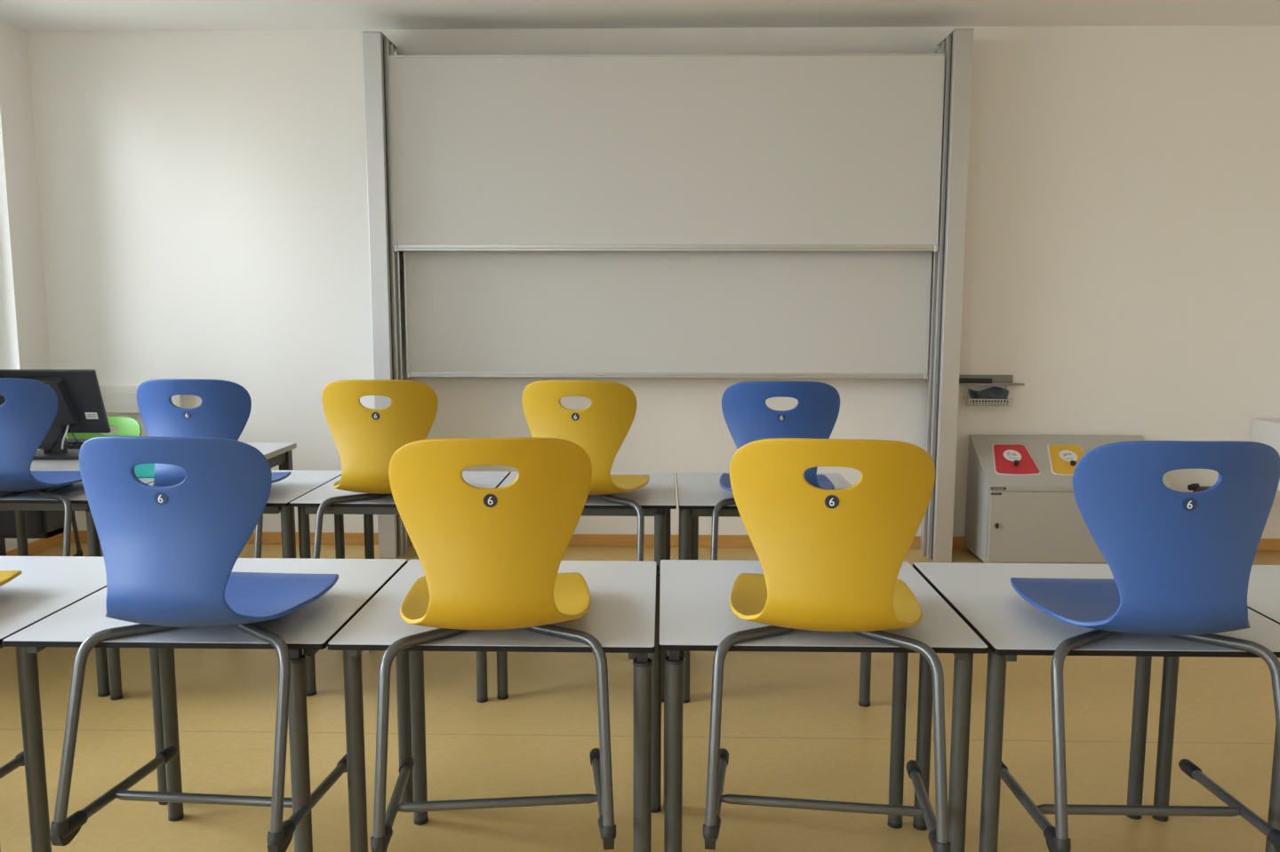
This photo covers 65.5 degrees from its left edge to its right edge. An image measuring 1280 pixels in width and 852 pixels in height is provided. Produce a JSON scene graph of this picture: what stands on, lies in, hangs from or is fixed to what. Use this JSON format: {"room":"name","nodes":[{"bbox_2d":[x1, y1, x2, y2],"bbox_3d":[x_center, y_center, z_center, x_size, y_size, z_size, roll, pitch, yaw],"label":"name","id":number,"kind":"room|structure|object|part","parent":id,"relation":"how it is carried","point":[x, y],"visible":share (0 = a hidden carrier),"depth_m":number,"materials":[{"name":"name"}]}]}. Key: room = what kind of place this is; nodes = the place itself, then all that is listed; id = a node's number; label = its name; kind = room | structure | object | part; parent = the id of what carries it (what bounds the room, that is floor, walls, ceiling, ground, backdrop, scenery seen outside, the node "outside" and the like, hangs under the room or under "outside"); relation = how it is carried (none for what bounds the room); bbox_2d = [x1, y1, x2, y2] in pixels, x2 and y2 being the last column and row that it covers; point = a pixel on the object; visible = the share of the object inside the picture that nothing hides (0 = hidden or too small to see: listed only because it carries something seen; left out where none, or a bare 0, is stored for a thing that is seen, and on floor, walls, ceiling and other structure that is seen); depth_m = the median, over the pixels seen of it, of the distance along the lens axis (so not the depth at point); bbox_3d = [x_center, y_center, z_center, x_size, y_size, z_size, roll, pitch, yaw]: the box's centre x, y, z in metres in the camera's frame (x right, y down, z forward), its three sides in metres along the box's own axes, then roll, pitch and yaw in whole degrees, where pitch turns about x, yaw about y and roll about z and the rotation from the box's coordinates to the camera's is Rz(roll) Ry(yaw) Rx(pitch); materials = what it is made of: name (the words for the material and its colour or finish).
{"room":"classroom","nodes":[
{"label":"classroom","id":0,"kind":"room"},
{"bbox_2d":[0,20,50,551],"bbox_3d":[-3.716,-0.197,1.201,0.170,2.999,9.460,0,7,1],"label":"wall","id":1,"kind":"structure","parent":0,"point":[24,338],"depth_m":5.65,"materials":[{"name":"white paint"}]},
{"bbox_2d":[6,533,63,556],"bbox_3d":[-3.626,1.256,1.372,0.014,0.074,9.446,0,7,1],"label":"baseboard","id":2,"kind":"structure","parent":1,"relation":"attached to","point":[41,545],"depth_m":5.84,"materials":[{"name":"brown wood"}]},
{"bbox_2d":[0,543,1279,851],"bbox_3d":[0.420,1.368,1.299,8.708,0.120,10.060,0,7,1],"label":"floor","id":3,"kind":"structure","parent":0,"point":[794,724],"depth_m":3.27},
{"bbox_2d":[0,467,153,697],"bbox_3d":[-2.333,0.594,4.014,0.738,0.740,0.720,0,7,1],"label":"table","id":4,"kind":"object","parent":3,"relation":"on","point":[28,500],"visible":0.2,"depth_m":3.68,"materials":[{"name":"grey metal"}]},
{"bbox_3d":[-2.665,0.559,4.300,0.039,0.715,0.039,0,7,1],"label":"leg","id":5,"kind":"part","parent":4,"relation":"part of","materials":[{"name":"grey metal"}]},
{"bbox_2d":[0,378,82,556],"bbox_3d":[-2.287,0.232,3.717,0.493,0.855,0.527,0,7,-3],"label":"chair","id":6,"kind":"object","parent":4,"relation":"on","point":[28,412],"visible":0.76,"depth_m":3.51,"materials":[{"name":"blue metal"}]},
{"bbox_3d":[-2.428,0.448,3.701,0.200,0.420,0.441,0,7,-3],"label":"frame","id":7,"kind":"part","parent":6,"relation":"part of","materials":[{"name":"grey metal"}]},
{"bbox_3d":[-2.143,0.447,3.714,0.200,0.420,0.441,0,7,-3],"label":"frame","id":8,"kind":"part","parent":6,"relation":"part of","materials":[{"name":"grey metal"}]},
{"bbox_3d":[-2.339,0.294,3.678,0.648,0.034,0.025,0,7,1],"label":"rail","id":9,"kind":"part","parent":4,"relation":"part of","materials":[{"name":"grey metal"}]},
{"bbox_3d":[-2.001,0.652,3.671,0.039,0.687,0.039,0,7,1],"label":"leg","id":10,"kind":"part","parent":4,"relation":"part of","materials":[{"name":"grey metal"}]},
{"bbox_2d":[134,464,154,478],"bbox_3d":[-2.067,0.156,4.130,0.180,0.100,0.130,0,7,-3],"label":"storage box","id":11,"kind":"object","parent":4,"relation":"on","point":[143,470],"visible":0.03,"depth_m":4.07,"materials":[{"name":"teal plastic"}]},
{"bbox_2d":[0,556,167,851],"bbox_3d":[-1.708,0.778,2.536,0.694,0.740,0.741,0,7,1],"label":"table","id":12,"kind":"object","parent":3,"relation":"on","point":[45,586],"visible":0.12,"depth_m":2.58,"materials":[{"name":"grey laminate"}]},
{"bbox_2d":[0,570,24,779],"bbox_3d":[-1.726,0.415,2.243,0.493,0.855,0.527,0,7,1],"label":"chair","id":13,"kind":"object","parent":12,"relation":"on","point":[5,576],"visible":0.83,"depth_m":2.39,"materials":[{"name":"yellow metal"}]},
{"bbox_3d":[-1.585,0.632,2.231,0.200,0.420,0.441,0,7,1],"label":"frame","id":14,"kind":"part","parent":13,"relation":"part of","materials":[{"name":"grey metal"}]},
{"bbox_3d":[-1.392,0.751,2.878,0.039,0.687,0.039,0,7,1],"label":"leg","id":15,"kind":"part","parent":12,"relation":"part of","materials":[{"name":"grey metal"}]},
{"bbox_2d":[66,416,141,556],"bbox_3d":[-2.924,0.378,5.356,0.470,0.816,0.503,0,7,-5],"label":"chair","id":16,"kind":"object","parent":3,"relation":"on","point":[127,427],"visible":0.2,"depth_m":5.49,"materials":[{"name":"green plastic"}]},
{"bbox_3d":[-3.062,0.576,5.404,0.191,0.402,0.421,0,7,-5],"label":"frame","id":17,"kind":"part","parent":16,"relation":"part of","materials":[{"name":"grey metal"}]},
{"bbox_2d":[0,442,296,559],"bbox_3d":[-2.586,0.498,4.789,1.616,0.740,0.800,0,7,1],"label":"desk","id":18,"kind":"object","parent":3,"relation":"on","point":[279,454],"visible":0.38,"depth_m":4.95,"materials":[{"name":"grey laminate"}]},
{"bbox_3d":[-3.340,0.466,5.150,0.054,0.712,0.054,0,7,1],"label":"leg","id":19,"kind":"part","parent":18,"relation":"part of","materials":[{"name":"grey metal"}]},
{"bbox_2d":[0,510,75,538],"bbox_3d":[-2.952,0.343,4.828,0.230,0.378,0.360,0,7,1],"label":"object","id":20,"kind":"object","parent":18,"relation":"attached to","point":[40,524],"visible":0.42,"depth_m":4.73,"materials":[{"name":"grey plastic"}]},
{"bbox_2d":[0,369,110,459],"bbox_3d":[-2.746,-0.064,4.637,0.518,0.410,0.230,0,7,1],"label":"computer monitor","id":21,"kind":"object","parent":18,"relation":"on","point":[81,408],"visible":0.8,"depth_m":4.58,"materials":[{"name":"grey plastic"}]},
{"bbox_2d":[38,438,89,448],"bbox_3d":[-2.818,0.087,4.945,0.440,0.034,0.140,0,7,1],"label":"keyboard","id":22,"kind":"object","parent":18,"relation":"on","point":[71,444],"visible":0.19,"depth_m":4.89,"materials":[{"name":"black plastic"}]},
{"bbox_3d":[-1.818,0.192,4.733,0.030,0.060,0.636,0,7,1],"label":"rail","id":23,"kind":"part","parent":18,"relation":"part of","materials":[{"name":"grey"}]},
{"bbox_3d":[-1.811,0.473,5.115,0.054,0.712,0.054,0,7,1],"label":"leg","id":24,"kind":"part","parent":18,"relation":"part of","materials":[{"name":"grey metal"}]},
{"bbox_2d":[2,558,413,851],"bbox_3d":[-1.016,0.782,2.516,0.710,0.740,0.741,0,7,1],"label":"table","id":25,"kind":"object","parent":3,"relation":"on","point":[309,628],"visible":0.66,"depth_m":2.23,"materials":[{"name":"grey laminate"}]},
{"bbox_3d":[-1.358,0.816,2.239,0.039,0.715,0.039,0,7,1],"label":"leg","id":26,"kind":"part","parent":25,"relation":"part of","materials":[{"name":"grey metal"}]},
{"bbox_3d":[-1.310,0.443,2.454,0.024,0.026,0.610,0,7,1],"label":"rail","id":27,"kind":"part","parent":25,"relation":"part of","materials":[{"name":"grey metal"}]},
{"bbox_3d":[-1.319,0.749,2.784,0.039,0.715,0.039,0,7,1],"label":"leg","id":28,"kind":"part","parent":25,"relation":"part of","materials":[{"name":"grey metal"}]},
{"bbox_2d":[49,436,347,851],"bbox_3d":[-0.944,0.419,2.225,0.493,0.855,0.527,1,7,5],"label":"chair","id":29,"kind":"object","parent":25,"relation":"on","point":[171,554],"visible":0.99,"depth_m":2.01,"materials":[{"name":"blue plastic"}]},
{"bbox_3d":[-1.089,0.633,2.228,0.200,0.420,0.441,1,7,5],"label":"frame","id":30,"kind":"part","parent":29,"relation":"part of","materials":[{"name":"grey metal"}]},
{"bbox_3d":[-0.806,0.636,2.204,0.200,0.420,0.441,1,7,5],"label":"frame","id":31,"kind":"part","parent":29,"relation":"part of","materials":[{"name":"grey metal"}]},
{"bbox_3d":[-0.735,0.841,2.164,0.039,0.687,0.039,0,7,1],"label":"leg","id":32,"kind":"part","parent":25,"relation":"part of","materials":[{"name":"grey metal"}]},
{"bbox_3d":[-0.706,0.445,2.440,0.024,0.026,0.610,0,7,1],"label":"rail","id":33,"kind":"part","parent":25,"relation":"part of","materials":[{"name":"grey metal"}]},
{"bbox_3d":[-0.679,0.755,2.858,0.039,0.687,0.039,0,7,1],"label":"leg","id":34,"kind":"part","parent":25,"relation":"part of","materials":[{"name":"grey metal"}]},
{"bbox_2d":[100,470,344,700],"bbox_3d":[-1.606,0.601,3.969,0.700,0.740,0.718,0,7,1],"label":"table","id":35,"kind":"object","parent":3,"relation":"on","point":[300,483],"visible":0.28,"depth_m":3.72,"materials":[{"name":"grey laminate"}]},
{"bbox_3d":[-1.938,0.656,3.642,0.039,0.687,0.039,0,7,1],"label":"leg","id":36,"kind":"part","parent":35,"relation":"part of","materials":[{"name":"grey metal"}]},
{"bbox_2d":[136,378,291,558],"bbox_3d":[-1.570,0.236,3.696,0.493,0.855,0.527,0,7,2],"label":"chair","id":37,"kind":"object","parent":35,"relation":"on","point":[224,411],"visible":0.47,"depth_m":3.47,"materials":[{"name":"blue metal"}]},
{"bbox_3d":[-1.430,0.452,3.681,0.200,0.420,0.441,0,7,2],"label":"frame","id":38,"kind":"part","parent":37,"relation":"part of","materials":[{"name":"grey metal"}]},
{"bbox_3d":[-1.616,0.300,3.631,0.604,0.034,0.025,0,7,1],"label":"rail","id":39,"kind":"part","parent":35,"relation":"part of","materials":[{"name":"grey metal"}]},
{"bbox_3d":[-1.284,0.641,3.658,0.039,0.715,0.039,0,7,1],"label":"leg","id":40,"kind":"part","parent":35,"relation":"part of","materials":[{"name":"grey metal"}]},
{"bbox_3d":[-1.289,0.564,4.279,0.039,0.715,0.039,0,7,1],"label":"leg","id":41,"kind":"part","parent":35,"relation":"part of","materials":[{"name":"grey metal"}]},
{"bbox_2d":[289,471,510,703],"bbox_3d":[-0.904,0.603,3.959,0.703,0.740,0.706,0,7,1],"label":"table","id":42,"kind":"object","parent":3,"relation":"on","point":[308,504],"visible":0.36,"depth_m":3.65,"materials":[{"name":"grey laminate"}]},
{"bbox_3d":[-1.232,0.638,3.682,0.039,0.715,0.039,0,7,1],"label":"leg","id":43,"kind":"part","parent":42,"relation":"part of","materials":[{"name":"grey metal"}]},
{"bbox_3d":[-0.916,0.303,3.615,0.602,0.034,0.025,0,7,1],"label":"rail","id":44,"kind":"part","parent":42,"relation":"part of","materials":[{"name":"grey metal"}]},
{"bbox_3d":[-1.145,0.572,4.216,0.039,0.715,0.039,0,7,1],"label":"leg","id":45,"kind":"part","parent":42,"relation":"part of","materials":[{"name":"grey metal"}]},
{"bbox_2d":[312,379,438,559],"bbox_3d":[-0.912,0.238,3.681,0.493,0.855,0.527,0,7,1],"label":"chair","id":46,"kind":"object","parent":42,"relation":"on","point":[366,440],"visible":0.62,"depth_m":3.46,"materials":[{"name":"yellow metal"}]},
{"bbox_3d":[-1.056,0.453,3.675,0.200,0.420,0.441,0,7,1],"label":"frame","id":47,"kind":"part","parent":46,"relation":"part of","materials":[{"name":"grey metal"}]},
{"bbox_3d":[-0.581,0.660,3.623,0.039,0.687,0.039,0,7,1],"label":"leg","id":48,"kind":"part","parent":42,"relation":"part of","materials":[{"name":"grey metal"}]},
{"bbox_2d":[327,560,661,851],"bbox_3d":[-0.301,0.785,2.497,0.708,0.740,0.739,0,7,1],"label":"table","id":49,"kind":"object","parent":3,"relation":"on","point":[623,613],"visible":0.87,"depth_m":2.21,"materials":[{"name":"grey laminate"}]},
{"bbox_3d":[-0.610,0.446,2.436,0.024,0.026,0.610,0,7,1],"label":"rail","id":50,"kind":"part","parent":49,"relation":"part of","materials":[{"name":"grey metal"}]},
{"bbox_3d":[-0.631,0.820,2.221,0.039,0.715,0.039,0,7,1],"label":"leg","id":51,"kind":"part","parent":49,"relation":"part of","materials":[{"name":"grey metal"}]},
{"bbox_3d":[-0.619,0.752,2.767,0.039,0.715,0.039,0,7,1],"label":"leg","id":52,"kind":"part","parent":49,"relation":"part of","materials":[{"name":"grey metal"}]},
{"bbox_2d":[370,437,615,851],"bbox_3d":[-0.318,0.421,2.210,0.493,0.855,0.527,-1,7,-6],"label":"chair","id":53,"kind":"object","parent":49,"relation":"on","point":[491,559],"visible":1,"depth_m":2.00,"materials":[{"name":"yellow plastic"}]},
{"bbox_3d":[-0.456,0.639,2.187,0.200,0.420,0.441,-1,7,-6],"label":"frame","id":54,"kind":"part","parent":53,"relation":"part of","materials":[{"name":"grey metal"}]},
{"bbox_3d":[-0.173,0.635,2.215,0.200,0.420,0.441,-1,7,-6],"label":"frame","id":55,"kind":"part","parent":53,"relation":"part of","materials":[{"name":"grey metal"}]},
{"bbox_3d":[-0.006,0.448,2.422,0.024,0.026,0.610,0,7,1],"label":"rail","id":56,"kind":"part","parent":49,"relation":"part of","materials":[{"name":"grey metal"}]},
{"bbox_3d":[0.005,0.844,2.146,0.039,0.687,0.039,0,7,1],"label":"leg","id":57,"kind":"part","parent":49,"relation":"part of","materials":[{"name":"grey metal"}]},
{"bbox_3d":[0.041,0.758,2.837,0.039,0.687,0.039,0,7,1],"label":"leg","id":58,"kind":"part","parent":49,"relation":"part of","materials":[{"name":"grey metal"}]},
{"bbox_2d":[496,472,676,703],"bbox_3d":[-0.210,0.606,3.946,0.694,0.740,0.700,0,7,1],"label":"table","id":59,"kind":"object","parent":3,"relation":"on","point":[657,498],"visible":0.41,"depth_m":3.66,"materials":[{"name":"grey laminate"}]},
{"bbox_3d":[-0.509,0.657,3.651,0.039,0.687,0.039,0,7,1],"label":"leg","id":60,"kind":"part","parent":59,"relation":"part of","materials":[{"name":"grey metal"}]},
{"bbox_2d":[521,380,649,561],"bbox_3d":[-0.191,0.242,3.663,0.493,0.855,0.527,1,7,9],"label":"chair","id":61,"kind":"object","parent":59,"relation":"on","point":[601,428],"visible":0.55,"depth_m":3.44,"materials":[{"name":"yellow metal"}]},
{"bbox_3d":[-0.057,0.460,3.632,0.200,0.420,0.441,1,7,9],"label":"frame","id":62,"kind":"part","parent":61,"relation":"part of","materials":[{"name":"grey metal"}]},
{"bbox_3d":[-0.217,0.306,3.599,0.604,0.034,0.025,0,7,1],"label":"rail","id":63,"kind":"part","parent":59,"relation":"part of","materials":[{"name":"grey metal"}]},
{"bbox_3d":[0.070,0.661,3.626,0.039,0.687,0.039,0,7,1],"label":"leg","id":64,"kind":"part","parent":59,"relation":"part of","materials":[{"name":"grey metal"}]},
{"bbox_3d":[0.110,0.570,4.247,0.039,0.715,0.039,0,7,1],"label":"leg","id":65,"kind":"part","parent":59,"relation":"part of","materials":[{"name":"grey metal"}]},
{"bbox_2d":[361,28,974,562],"bbox_3d":[0.140,-0.694,5.645,3.260,2.903,0.333,0,7,1],"label":"whiteboard","id":66,"kind":"object","parent":3,"relation":"on","point":[740,215],"visible":0.99,"depth_m":5.50,"materials":[{"name":"silver metal"}]},
{"bbox_3d":[-1.379,-0.686,5.720,0.041,2.865,0.145,0,7,1],"label":"guide rail","id":67,"kind":"part","parent":66,"relation":"part of","materials":[{"name":"silver metal"}]},
{"bbox_3d":[0.135,-0.990,5.529,3.016,0.036,0.040,0,7,1],"label":"rail","id":68,"kind":"part","parent":66,"relation":"part of","materials":[{"name":"silver metal"}]},
{"bbox_3d":[0.136,-1.507,5.465,3.004,1.005,0.022,0,7,1],"label":"panel","id":69,"kind":"part","parent":66,"relation":"part of","materials":[{"name":"white ceramic"}]},
{"bbox_3d":[0.136,-1.513,5.465,3.016,1.017,0.030,0,7,1],"label":"edge frame","id":70,"kind":"part","parent":66,"relation":"part of","materials":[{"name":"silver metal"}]},
{"bbox_3d":[0.149,-0.293,5.715,2.986,0.030,0.040,0,7,1],"label":"rail","id":71,"kind":"part","parent":66,"relation":"part of","materials":[{"name":"silver metal"}]},
{"bbox_3d":[0.149,-0.804,5.653,2.986,1.000,0.030,0,7,1],"label":"edge frame","id":72,"kind":"part","parent":66,"relation":"part of","materials":[{"name":"silver metal"}]},
{"bbox_3d":[0.149,-0.798,5.654,2.974,0.988,0.022,0,7,1],"label":"panel","id":73,"kind":"part","parent":66,"relation":"part of","materials":[{"name":"white ceramic"}]},
{"bbox_3d":[1.661,-0.673,5.651,0.041,2.865,0.145,0,7,1],"label":"guide rail","id":74,"kind":"part","parent":66,"relation":"part of","materials":[{"name":"silver metal"}]},
{"bbox_2d":[676,472,871,707],"bbox_3d":[0.497,0.609,3.926,0.702,0.740,0.708,0,7,1],"label":"table","id":75,"kind":"object","parent":3,"relation":"on","point":[698,493],"visible":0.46,"depth_m":3.64,"materials":[{"name":"grey laminate"}]},
{"bbox_3d":[0.182,0.576,4.196,0.039,0.715,0.039,0,7,1],"label":"leg","id":76,"kind":"part","parent":75,"relation":"part of","materials":[{"name":"grey metal"}]},
{"bbox_3d":[0.164,0.647,3.620,0.039,0.715,0.039,0,7,1],"label":"leg","id":77,"kind":"part","parent":75,"relation":"part of","materials":[{"name":"grey metal"}]},
{"bbox_3d":[0.229,0.570,4.244,0.039,0.715,0.039,0,7,1],"label":"leg","id":78,"kind":"part","parent":75,"relation":"part of","materials":[{"name":"grey metal"}]},
{"bbox_3d":[0.485,0.309,3.583,0.602,0.034,0.025,0,7,1],"label":"rail","id":79,"kind":"part","parent":75,"relation":"part of","materials":[{"name":"grey metal"}]},
{"bbox_2d":[710,381,839,560],"bbox_3d":[0.500,0.244,3.648,0.493,0.855,0.527,1,7,4],"label":"chair","id":80,"kind":"object","parent":75,"relation":"on","point":[747,415],"visible":0.38,"depth_m":3.43,"materials":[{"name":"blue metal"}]},
{"bbox_3d":[0.356,0.458,3.650,0.200,0.420,0.441,1,7,4],"label":"frame","id":81,"kind":"part","parent":80,"relation":"part of","materials":[{"name":"grey metal"}]},
{"bbox_3d":[0.820,0.666,3.589,0.039,0.687,0.039,0,7,1],"label":"leg","id":82,"kind":"part","parent":75,"relation":"part of","materials":[{"name":"grey metal"}]},
{"bbox_2d":[658,560,988,851],"bbox_3d":[0.394,0.787,2.490,0.694,0.740,0.729,0,7,1],"label":"table","id":83,"kind":"object","parent":3,"relation":"on","point":[696,614],"visible":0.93,"depth_m":2.19,"materials":[{"name":"grey laminate"}]},
{"bbox_3d":[0.088,0.758,2.840,0.039,0.687,0.039,0,7,1],"label":"leg","id":84,"kind":"part","parent":83,"relation":"part of","materials":[{"name":"grey metal"}]},
{"bbox_3d":[0.072,0.843,2.158,0.039,0.687,0.039,0,7,1],"label":"leg","id":85,"kind":"part","parent":83,"relation":"part of","materials":[{"name":"grey metal"}]},
{"bbox_3d":[0.092,0.447,2.436,0.024,0.026,0.610,0,7,1],"label":"rail","id":86,"kind":"part","parent":83,"relation":"part of","materials":[{"name":"grey metal"}]},
{"bbox_2d":[702,438,951,851],"bbox_3d":[0.407,0.424,2.202,0.493,0.855,0.527,1,7,8],"label":"chair","id":87,"kind":"object","parent":83,"relation":"on","point":[830,560],"visible":1,"depth_m":1.99,"materials":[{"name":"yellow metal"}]},
{"bbox_3d":[0.261,0.636,2.212,0.200,0.420,0.441,1,7,8],"label":"frame","id":88,"kind":"part","parent":87,"relation":"part of","materials":[{"name":"grey metal"}]},
{"bbox_3d":[0.542,0.642,2.174,0.200,0.420,0.441,1,7,8],"label":"frame","id":89,"kind":"part","parent":87,"relation":"part of","materials":[{"name":"grey metal"}]},
{"bbox_3d":[0.717,0.756,2.752,0.039,0.715,0.039,0,7,1],"label":"leg","id":90,"kind":"part","parent":83,"relation":"part of","materials":[{"name":"grey metal"}]},
{"bbox_3d":[0.705,0.823,2.206,0.039,0.715,0.039,0,7,1],"label":"leg","id":91,"kind":"part","parent":83,"relation":"part of","materials":[{"name":"grey metal"}]},
{"bbox_3d":[0.696,0.449,2.422,0.024,0.026,0.610,0,7,1],"label":"rail","id":92,"kind":"part","parent":83,"relation":"part of","materials":[{"name":"grey metal"}]},
{"bbox_2d":[964,434,1172,564],"bbox_3d":[2.428,0.420,5.667,1.000,0.692,0.415,0,7,1],"label":"recycling bin","id":93,"kind":"object","parent":3,"relation":"on","point":[1021,506],"visible":0.71,"depth_m":5.52,"materials":[{"name":"grey paint"}]},
{"bbox_3d":[1.974,0.344,5.479,0.084,0.014,0.003,0,7,1],"label":"name plate","id":94,"kind":"part","parent":93,"relation":"part of","materials":[{"name":"grey metal"}]},
{"bbox_3d":[2.123,0.207,5.607,0.032,0.030,0.033,0,7,1],"label":"knob","id":95,"kind":"part","parent":93,"relation":"part of","materials":[{"name":"black plastic"}]},
{"bbox_3d":[2.424,0.562,5.500,0.980,0.397,0.012,0,7,1],"label":"door","id":96,"kind":"part","parent":93,"relation":"part of","materials":[{"name":"grey paint"}]},
{"bbox_3d":[2.439,0.209,5.600,0.032,0.030,0.033,0,7,1],"label":"knob","id":97,"kind":"part","parent":93,"relation":"part of","materials":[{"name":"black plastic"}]},
{"bbox_2d":[912,562,1279,851],"bbox_3d":[1.097,0.790,2.472,0.694,0.740,0.720,0,7,1],"label":"table","id":98,"kind":"object","parent":3,"relation":"on","point":[983,596],"visible":0.65,"depth_m":2.24,"materials":[{"name":"grey laminate"}]},
{"bbox_3d":[0.787,0.757,2.742,0.039,0.715,0.039,0,7,1],"label":"leg","id":99,"kind":"part","parent":98,"relation":"part of","materials":[{"name":"grey metal"}]},
{"bbox_3d":[0.774,0.825,2.197,0.039,0.715,0.039,0,7,1],"label":"leg","id":100,"kind":"part","parent":98,"relation":"part of","materials":[{"name":"grey metal"}]},
{"bbox_3d":[0.795,0.451,2.412,0.024,0.026,0.610,0,7,1],"label":"rail","id":101,"kind":"part","parent":98,"relation":"part of","materials":[{"name":"grey metal"}]},
{"bbox_3d":[1.413,0.750,2.803,0.039,0.715,0.039,0,7,1],"label":"leg","id":102,"kind":"part","parent":98,"relation":"part of","materials":[{"name":"grey metal"}]},
{"bbox_2d":[1000,440,1279,851],"bbox_3d":[1.081,0.427,2.182,0.493,0.855,0.527,0,7,1],"label":"chair","id":103,"kind":"object","parent":98,"relation":"on","point":[1180,564],"visible":0.99,"depth_m":1.97,"materials":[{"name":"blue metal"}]},
{"bbox_3d":[0.938,0.642,2.176,0.200,0.420,0.441,0,7,1],"label":"frame","id":104,"kind":"part","parent":103,"relation":"part of","materials":[{"name":"grey metal"}]},
{"bbox_3d":[1.222,0.643,2.170,0.200,0.420,0.441,0,7,1],"label":"frame","id":105,"kind":"part","parent":103,"relation":"part of","materials":[{"name":"grey metal"}]},
{"bbox_3d":[1.404,0.827,2.182,0.039,0.715,0.039,0,7,1],"label":"leg","id":106,"kind":"part","parent":98,"relation":"part of","materials":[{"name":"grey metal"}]},
{"bbox_2d":[1152,565,1279,822],"bbox_3d":[1.798,0.794,2.450,0.694,0.740,0.729,0,7,1],"label":"table","id":107,"kind":"object","parent":3,"relation":"on","point":[1263,595],"visible":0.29,"depth_m":2.77,"materials":[{"name":"grey metal"}]},
{"bbox_3d":[1.484,0.752,2.791,0.039,0.715,0.039,0,7,1],"label":"leg","id":108,"kind":"part","parent":107,"relation":"part of","materials":[{"name":"grey metal"}]},
{"bbox_2d":[0,0,1279,31],"bbox_3d":[0.424,-1.742,0.913,8.708,0.150,10.060,0,7,1],"label":"ceiling","id":109,"kind":"structure","parent":0,"point":[27,15],"depth_m":5.35,"materials":[{"name":"white paint"}]},
{"bbox_2d":[26,24,1279,538],"bbox_3d":[0.535,-0.779,5.949,8.708,2.999,0.300,0,7,1],"label":"wall","id":110,"kind":"structure","parent":0,"point":[203,195],"depth_m":5.77,"materials":[{"name":"white paint"}]},
{"bbox_2d":[99,385,184,413],"bbox_3d":[-3.124,-0.159,5.933,0.798,0.162,0.053,0,7,1],"label":"trim","id":111,"kind":"structure","parent":110,"relation":"attached to","point":[116,399],"depth_m":5.91,"materials":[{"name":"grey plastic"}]},
{"bbox_2d":[63,530,1279,551],"bbox_3d":[0.529,0.691,5.973,8.108,0.074,0.014,0,7,1],"label":"baseboard","id":112,"kind":"structure","parent":110,"relation":"attached to","point":[268,538],"depth_m":5.98,"materials":[{"name":"brown wood"}]},
{"bbox_2d":[959,375,1024,385],"bbox_3d":[2.026,-0.267,5.780,0.385,0.056,0.088,0,7,1],"label":"marker tray","id":113,"kind":"object","parent":110,"relation":"attached to","point":[996,380],"visible":0.54,"depth_m":5.81,"materials":[{"name":"silver metal"}]},
{"bbox_2d":[959,378,991,383],"bbox_3d":[1.940,-0.262,5.780,0.203,0.028,0.040,0,7,1],"label":"eraser","id":114,"kind":"object","parent":113,"relation":"on","point":[961,380],"visible":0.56,"depth_m":5.76,"materials":[{"name":"black plastic"}]},
{"bbox_2d":[963,385,1014,407],"bbox_3d":[2.031,-0.176,5.793,0.270,0.125,0.086,0,7,1],"label":"wire basket","id":115,"kind":"object","parent":113,"relation":"attached to","point":[967,398],"visible":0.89,"depth_m":5.77,"materials":[{"name":"white metal"}]},
{"bbox_2d":[968,386,1008,404],"bbox_3d":[2.029,-0.178,5.782,0.225,0.100,0.054,0,7,1],"label":"cleaning cloth","id":116,"kind":"object","parent":115,"relation":"in","point":[993,392],"visible":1,"depth_m":5.78,"materials":[{"name":"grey fabric"}]},
{"bbox_2d":[1176,490,1192,492],"bbox_3d":[3.368,0.401,5.755,0.414,0.012,0.238,0,7,1],"label":"wall shelf","id":117,"kind":"object","parent":110,"relation":"attached to","point":[1177,491],"visible":0.04,"depth_m":5.86,"materials":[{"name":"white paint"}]},
{"bbox_2d":[1187,483,1211,492],"bbox_3d":[3.249,0.363,5.732,0.173,0.064,0.045,0,7,1],"label":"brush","id":118,"kind":"object","parent":117,"relation":"on","point":[1195,487],"visible":0.55,"depth_m":5.72,"materials":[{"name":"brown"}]},
{"bbox_2d":[1250,418,1279,490],"bbox_3d":[3.849,0.166,5.626,0.550,0.372,0.415,0,7,1],"label":"upper cabinet","id":119,"kind":"object","parent":110,"relation":"attached to","point":[1266,431],"visible":0.44,"depth_m":5.68,"materials":[{"name":"white paint"}]}
]}

